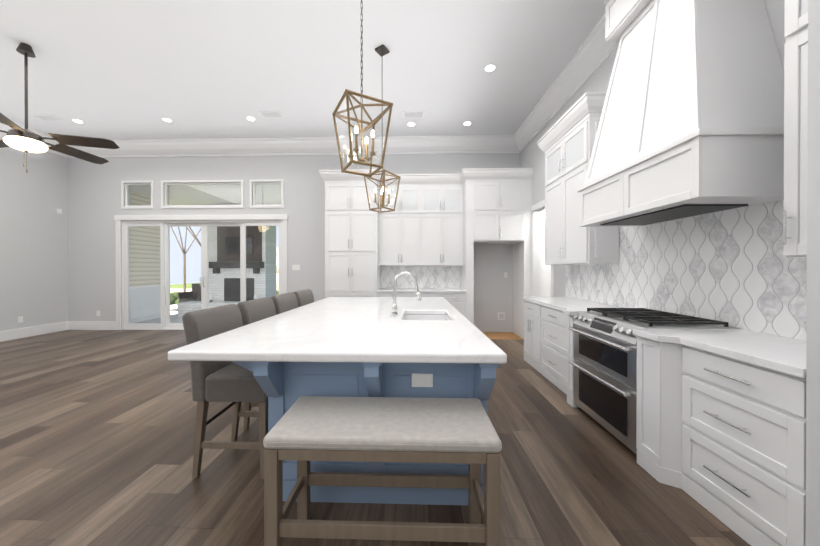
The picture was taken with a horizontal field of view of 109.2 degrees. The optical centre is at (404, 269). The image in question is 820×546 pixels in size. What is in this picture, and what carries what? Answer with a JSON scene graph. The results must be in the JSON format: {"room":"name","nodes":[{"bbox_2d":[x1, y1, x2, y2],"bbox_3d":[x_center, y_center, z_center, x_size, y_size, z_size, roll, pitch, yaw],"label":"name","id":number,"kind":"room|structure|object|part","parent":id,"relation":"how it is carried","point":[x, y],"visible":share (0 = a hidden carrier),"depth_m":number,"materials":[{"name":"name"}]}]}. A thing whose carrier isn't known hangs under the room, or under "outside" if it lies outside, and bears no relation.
{"room":"kitchen","nodes":[
{"label":"kitchen","id":0,"kind":"room"},
{"bbox_2d":[0,137,67,330],"bbox_3d":[-7.619,-0.704,1.734,0.150,4.080,9.370,0,0,2],"label":"wall","id":1,"kind":"structure","parent":0,"point":[33,257],"depth_m":5.83,"materials":[{"name":"paint"}]},
{"bbox_2d":[18,316,22,322],"bbox_3d":[-7.430,0.963,5.635,0.007,0.120,0.070,0,0,2],"label":"outlet","id":2,"kind":"object","parent":1,"relation":"attached to","point":[20,319],"depth_m":5.63,"materials":[{"name":"white plastic"}]},
{"bbox_2d":[0,120,63,153],"bbox_3d":[-7.445,-2.592,1.687,0.200,0.300,9.000,0,0,2],"label":"crown molding","id":3,"kind":"structure","parent":1,"relation":"attached to","point":[3,127],"depth_m":5.74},
{"bbox_2d":[0,321,67,341],"bbox_3d":[-7.530,1.241,1.813,0.024,0.190,9.220,0,0,2],"label":"baseboard","id":4,"kind":"structure","parent":1,"relation":"attached to","point":[6,335],"depth_m":5.80,"materials":[{"name":"white wood"}]},
{"bbox_2d":[0,0,605,139],"bbox_3d":[-1.924,-2.793,1.641,11.540,0.100,9.520,0,0,2],"label":"ceiling","id":5,"kind":"structure","parent":0,"point":[138,69],"depth_m":3.88,"materials":[{"name":"paint"}]},
{"bbox_2d":[31,115,62,120],"bbox_3d":[-6.454,-2.748,5.260,0.380,0.015,0.180,0,0,2],"label":"ceiling vent","id":6,"kind":"object","parent":5,"relation":"in","point":[43,117],"depth_m":5.25,"materials":[{"name":"paint"}]},
{"bbox_2d":[0,42,119,172],"bbox_3d":[-4.625,-1.964,3.630,1.749,1.568,1.673,0,0,2],"label":"ceiling fan","id":7,"kind":"object","parent":5,"relation":"hanging from","point":[26,140],"visible":1,"depth_m":3.58,"materials":[{"name":"brown wood"}]},
{"bbox_2d":[71,119,84,123],"bbox_3d":[-6.041,-2.751,5.389,0.169,0.008,0.169,0,0,-37],"label":"recessed light","id":8,"kind":"object","parent":5,"relation":"in","point":[75,120],"depth_m":5.39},
{"bbox_2d":[161,117,172,121],"bbox_3d":[-4.350,-2.751,5.341,0.169,0.008,0.169,0,0,-37],"label":"recessed light","id":9,"kind":"object","parent":5,"relation":"in","point":[163,118],"depth_m":5.32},
{"bbox_2d":[246,116,255,120],"bbox_3d":[-2.792,-2.751,5.297,0.169,0.008,0.169,0,0,-37],"label":"recessed light","id":10,"kind":"object","parent":5,"relation":"in","point":[250,118],"depth_m":5.28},
{"bbox_2d":[258,111,283,116],"bbox_3d":[-2.355,-2.747,5.145,0.380,0.015,0.180,0,0,2],"label":"ceiling vent","id":11,"kind":"object","parent":5,"relation":"in","point":[276,114],"depth_m":5.11,"materials":[{"name":"paint"}]},
{"bbox_2d":[332,0,392,176],"bbox_3d":[-0.302,-1.723,2.059,0.340,2.040,0.340,0,0,-28],"label":"pendant lantern","id":12,"kind":"object","parent":5,"relation":"hanging from","point":[347,94],"visible":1,"depth_m":2.03,"materials":[{"name":"gold metal"}]},
{"bbox_2d":[364,44,400,212],"bbox_3d":[-0.277,-1.743,3.639,0.340,2.010,0.340,0,0,34],"label":"pendant lantern","id":13,"kind":"object","parent":5,"relation":"hanging from","point":[382,50],"visible":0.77,"depth_m":3.63,"materials":[{"name":"gold metal"}]},
{"bbox_2d":[407,122,415,126],"bbox_3d":[0.133,-2.752,5.505,0.169,0.008,0.169,0,0,-7],"label":"recessed light","id":14,"kind":"object","parent":5,"relation":"in","point":[411,124],"depth_m":5.51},
{"bbox_2d":[403,111,424,116],"bbox_3d":[0.165,-2.747,5.144,0.380,0.015,0.180,0,0,2],"label":"ceiling vent","id":15,"kind":"object","parent":5,"relation":"in","point":[405,113],"depth_m":5.11,"materials":[{"name":"metal"}]},
{"bbox_2d":[463,121,471,125],"bbox_3d":[1.185,-2.752,5.475,0.169,0.008,0.169,0,0,-7],"label":"recessed light","id":16,"kind":"object","parent":5,"relation":"in","point":[467,123],"depth_m":5.47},
{"bbox_2d":[484,64,496,72],"bbox_3d":[1.167,-2.746,3.965,0.169,0.008,0.169,0,0,-7],"label":"recessed light","id":17,"kind":"object","parent":5,"relation":"in","point":[488,68],"depth_m":3.97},
{"bbox_2d":[68,153,544,331],"bbox_3d":[-1.792,-0.720,6.332,11.540,4.080,0.150,0,0,2],"label":"wall","id":18,"kind":"structure","parent":0,"point":[94,198],"depth_m":6.29,"materials":[{"name":"paint"}]},
{"bbox_2d":[68,321,115,329],"bbox_3d":[-6.848,1.225,6.392,1.070,0.190,0.028,0,0,2],"label":"baseboard","id":19,"kind":"structure","parent":18,"relation":"attached to","point":[72,325],"depth_m":6.38,"materials":[{"name":"white wood"}]},
{"bbox_2d":[122,184,281,329],"bbox_3d":[-4.416,-0.290,6.408,3.590,3.220,0.128,0,0,2],"label":"sliding glass door","id":20,"kind":"structure","parent":18,"relation":"in","point":[165,255],"depth_m":6.42,"materials":[{"name":"clear glass"}]},
{"bbox_2d":[56,135,521,157],"bbox_3d":[-2.492,-2.608,6.169,9.850,0.300,0.200,0,0,2],"label":"crown molding","id":21,"kind":"structure","parent":18,"relation":"attached to","point":[443,144],"depth_m":6.15,"materials":[{"name":"white wood"}]},
{"bbox_2d":[292,265,299,269],"bbox_3d":[-2.329,-0.050,6.267,0.170,0.120,0.011,0,0,2],"label":"outlet","id":22,"kind":"object","parent":18,"relation":"attached to","point":[294,267],"depth_m":6.27,"materials":[{"name":"white plastic"}]},
{"bbox_2d":[114,179,554,329],"bbox_3d":[-1.895,-0.310,5.535,8.920,3.265,1.590,0,0,2],"label":"window frame","id":23,"kind":"structure","parent":18,"relation":"attached to","point":[535,253],"depth_m":6.29,"materials":[{"name":"white wood"}]},
{"bbox_2d":[541,231,550,296],"bbox_3d":[3.108,0.256,6.087,1.010,2.130,0.067,0,0,2],"label":"window","id":24,"kind":"structure","parent":18,"relation":"in","point":[545,280],"depth_m":6.10,"materials":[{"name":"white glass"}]},
{"bbox_2d":[0,330,750,545],"bbox_3d":[-1.924,1.387,1.656,11.540,0.100,9.520,0,0,2],"label":"floor","id":25,"kind":"structure","parent":0,"point":[97,434],"depth_m":1.95,"materials":[{"name":"brown wood"}]},
{"bbox_2d":[182,303,267,478],"bbox_3d":[-1.130,0.801,2.076,0.547,1.068,0.500,0,0,2],"label":"stool","id":26,"kind":"object","parent":25,"relation":"on","point":[235,385],"visible":0.75,"depth_m":1.86,"materials":[{"name":"fabric"}]},
{"bbox_2d":[237,297,275,428],"bbox_3d":[-1.114,0.799,2.641,0.547,1.068,0.500,0,0,2],"label":"stool","id":27,"kind":"object","parent":25,"relation":"on","point":[254,310],"visible":0.08,"depth_m":2.50,"materials":[{"name":"fabric"}]},
{"bbox_2d":[270,292,297,314],"bbox_3d":[-1.099,0.797,3.201,0.547,1.068,0.500,0,0,2],"label":"stool","id":28,"kind":"object","parent":25,"relation":"on","point":[285,302],"visible":0.06,"depth_m":3.12,"materials":[{"name":"fabric"}]},
{"bbox_2d":[293,289,313,306],"bbox_3d":[-1.083,0.795,3.761,0.547,1.068,0.500,0,0,2],"label":"stool","id":29,"kind":"object","parent":25,"relation":"on","point":[305,297],"visible":0.06,"depth_m":3.69,"materials":[{"name":"fabric"}]},
{"bbox_2d":[237,364,498,505],"bbox_3d":[-0.264,0.893,2.839,1.571,0.879,2.727,0,0,2],"label":"kitchen island","id":30,"kind":"object","parent":25,"relation":"on","point":[283,385],"depth_m":1.66,"materials":[{"name":"blue wood"}]},
{"bbox_2d":[168,296,506,363],"bbox_3d":[-0.305,0.428,2.831,1.690,0.050,2.802,0,0,2],"label":"island countertop","id":31,"kind":"structure","parent":30,"relation":"on","point":[330,330],"depth_m":1.72,"materials":[{"name":"white stone"}]},
{"bbox_2d":[390,272,421,317],"bbox_3d":[0.019,0.210,2.547,0.274,0.388,0.180,0,0,2],"label":"faucet","id":32,"kind":"object","parent":31,"relation":"on","point":[394,314],"depth_m":2.60,"materials":[{"name":"silver metal"}]},
{"bbox_2d":[404,315,448,319],"bbox_3d":[0.200,0.550,2.633,0.434,0.191,0.604,0,0,2],"label":"sink","id":33,"kind":"object","parent":31,"relation":"in","point":[406,317],"depth_m":2.92,"materials":[{"name":"silver metal"}]},
{"bbox_2d":[263,396,501,545],"bbox_3d":[-0.088,1.008,1.365,0.970,0.660,0.400,0,0,2],"label":"bench","id":34,"kind":"object","parent":25,"relation":"on","point":[304,431],"visible":1,"depth_m":1.20,"materials":[{"name":"fabric"}]},
{"bbox_3d":[-0.088,1.035,1.365,0.954,0.605,0.390,0,0,2],"label":"frame","id":35,"kind":"part","parent":34,"relation":"part of","materials":[{"name":"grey wood"}]},
{"bbox_2d":[319,168,533,339],"bbox_3d":[0.403,-0.288,5.830,4.037,3.220,0.727,0,0,2],"label":"kitchen cabinets","id":36,"kind":"object","parent":25,"relation":"on","point":[430,231],"visible":0.67,"depth_m":5.59,"materials":[{"name":"white wood"}]},
{"bbox_2d":[524,304,537,370],"bbox_3d":[2.057,0.883,3.992,0.628,0.890,0.580,0,0,2],"label":"base cabinet","id":37,"kind":"object","parent":25,"relation":"on","point":[531,310],"depth_m":3.99,"materials":[{"name":"white wood"}]},
{"bbox_2d":[538,308,575,403],"bbox_3d":[2.039,0.886,3.366,0.628,0.890,0.806,0,0,2],"label":"base cabinet","id":38,"kind":"object","parent":25,"relation":"on","point":[555,340],"depth_m":3.29,"materials":[{"name":"white wood"}]},
{"bbox_2d":[522,296,617,315],"bbox_3d":[1.989,0.420,3.549,0.738,0.040,1.489,0,0,2],"label":"countertop","id":39,"kind":"structure","parent":38,"relation":"on","point":[567,305],"depth_m":3.46,"materials":[{"name":"white stone"}]},
{"bbox_2d":[568,308,738,453],"bbox_3d":[1.931,0.849,2.406,0.750,0.970,0.792,0,0,2],"label":"range","id":40,"kind":"object","parent":25,"relation":"on","point":[604,362],"visible":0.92,"depth_m":2.29,"materials":[{"name":"silver metal"}]},
{"bbox_2d":[636,336,681,487],"bbox_3d":[1.957,0.891,1.885,0.710,0.890,0.239,0,0,2],"label":"base cabinet","id":41,"kind":"object","parent":25,"relation":"on","point":[659,366],"depth_m":1.83,"materials":[{"name":"white wood"}]},
{"bbox_2d":[678,352,805,545],"bbox_3d":[1.986,0.892,1.480,0.628,0.890,0.569,0,0,2],"label":"base cabinet","id":42,"kind":"object","parent":25,"relation":"on","point":[742,432],"depth_m":1.43,"materials":[{"name":"white wood"}]},
{"bbox_2d":[633,328,805,379],"bbox_3d":[1.935,0.427,1.599,0.738,0.040,0.807,0,0,2],"label":"countertop","id":43,"kind":"structure","parent":42,"relation":"on","point":[784,357],"depth_m":1.59,"materials":[{"name":"white stone"}]},
{"bbox_2d":[520,0,785,296],"bbox_3d":[2.439,-0.710,3.655,0.150,4.080,4.963,0,0,2],"label":"wall","id":44,"kind":"structure","parent":0,"point":[532,154],"depth_m":4.30,"materials":[{"name":"paint"}]},
{"bbox_2d":[512,14,618,149],"bbox_3d":[2.251,-2.599,3.543,0.220,0.300,4.743,0,0,2],"label":"crown molding","id":45,"kind":"structure","parent":44,"relation":"attached to","point":[592,54],"depth_m":4.01,"materials":[{"name":"white wood"}]},
{"bbox_2d":[537,97,629,263],"bbox_3d":[2.154,-0.981,3.698,0.418,1.820,1.229,0,0,2],"label":"upper cabinet","id":46,"kind":"object","parent":44,"relation":"attached to","point":[565,243],"depth_m":3.54,"materials":[{"name":"white wood"}]},
{"bbox_2d":[600,0,625,27],"bbox_3d":[2.029,-2.429,2.287,0.588,0.626,1.090,0,0,2],"label":"upper cabinet","id":47,"kind":"object","parent":44,"relation":"attached to","point":[612,6],"depth_m":2.64,"materials":[{"name":"white wood"}]},
{"bbox_2d":[578,128,741,227],"bbox_3d":[2.023,-0.613,2.280,0.600,0.375,1.206,0,0,2],"label":"range hood","id":48,"kind":"object","parent":44,"relation":"attached to","point":[676,171],"depth_m":1.93,"materials":[{"name":"white wood"}]},
{"bbox_2d":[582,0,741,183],"bbox_3d":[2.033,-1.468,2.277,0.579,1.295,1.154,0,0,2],"label":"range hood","id":49,"kind":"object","parent":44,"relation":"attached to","point":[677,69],"depth_m":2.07,"materials":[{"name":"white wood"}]},
{"bbox_2d":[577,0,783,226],"bbox_3d":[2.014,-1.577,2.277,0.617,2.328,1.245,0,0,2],"label":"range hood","id":50,"kind":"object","parent":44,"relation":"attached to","point":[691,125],"depth_m":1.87,"materials":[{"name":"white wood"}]},
{"bbox_2d":[742,0,807,259],"bbox_3d":[2.089,-0.972,1.390,0.418,1.820,0.408,0,0,2],"label":"upper cabinet","id":51,"kind":"object","parent":44,"relation":"attached to","point":[774,99],"depth_m":1.68,"materials":[{"name":"white wood"}]},
{"bbox_2d":[805,0,819,545],"bbox_3d":[2.684,-0.694,-0.964,2.180,4.080,4.257,0,0,2],"label":"pier","id":52,"kind":"object","parent":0,"point":[813,369],"depth_m":1.18,"materials":[{"name":"paint"}]},
{"label":"outside","id":53,"kind":"structure","parent":0,"visible":0},
{"bbox_2d":[135,283,199,326],"bbox_3d":[-8.739,2.681,48.449,100.000,2.980,83.624,0,0,2],"label":"patio","id":54,"kind":"structure","parent":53,"point":[176,316],"depth_m":8.67,"materials":[{"name":"concrete"}]},
{"bbox_2d":[129,190,160,322],"bbox_3d":[-6.938,-0.334,7.441,0.250,3.340,1.764,0,0,2],"label":"wall","id":55,"kind":"structure","parent":54,"relation":"on","point":[147,251],"depth_m":7.67,"materials":[{"name":"white stone"}]},
{"bbox_2d":[172,227,200,291],"bbox_3d":[-13.665,-2.785,20.590,14.079,12.509,17.823,0,0,2],"label":"trees","id":56,"kind":"object","parent":54,"relation":"on","point":[184,264],"depth_m":22.39,"materials":[{"name":"brown plant"}]},
{"bbox_2d":[178,284,200,302],"bbox_3d":[-6.738,0.894,9.383,0.650,0.870,0.600,0,0,2],"label":"outdoor chair","id":57,"kind":"object","parent":54,"relation":"on","point":[181,297],"depth_m":9.29,"materials":[{"name":"black metal"}]},
{"bbox_2d":[130,184,280,204],"bbox_3d":[-4.873,-0.376,8.113,8.000,3.420,3.224,0,0,2],"label":"porch roof","id":58,"kind":"structure","parent":54,"relation":"on","point":[181,189],"depth_m":7.65,"materials":[{"name":"brown metal"}]},
{"bbox_2d":[165,247,278,292],"bbox_3d":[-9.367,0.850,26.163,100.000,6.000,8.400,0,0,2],"label":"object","id":59,"kind":"object","parent":54,"relation":"on","point":[277,274],"depth_m":22.27,"materials":[{"name":"beige"}]},
{"bbox_2d":[165,290,278,305],"bbox_3d":[-7.997,1.650,14.158,6.140,1.368,4.670,0,0,2],"label":"bushes","id":60,"kind":"object","parent":54,"relation":"on","point":[173,298],"depth_m":12.90,"materials":[{"name":"green plant"}]},
{"bbox_2d":[177,204,275,315],"bbox_3d":[-5.106,-0.329,8.897,2.750,3.320,1.270,0,0,2],"label":"fireplace","id":61,"kind":"object","parent":54,"relation":"on","point":[227,296],"depth_m":8.82,"materials":[{"name":"white brick"}]}
]}

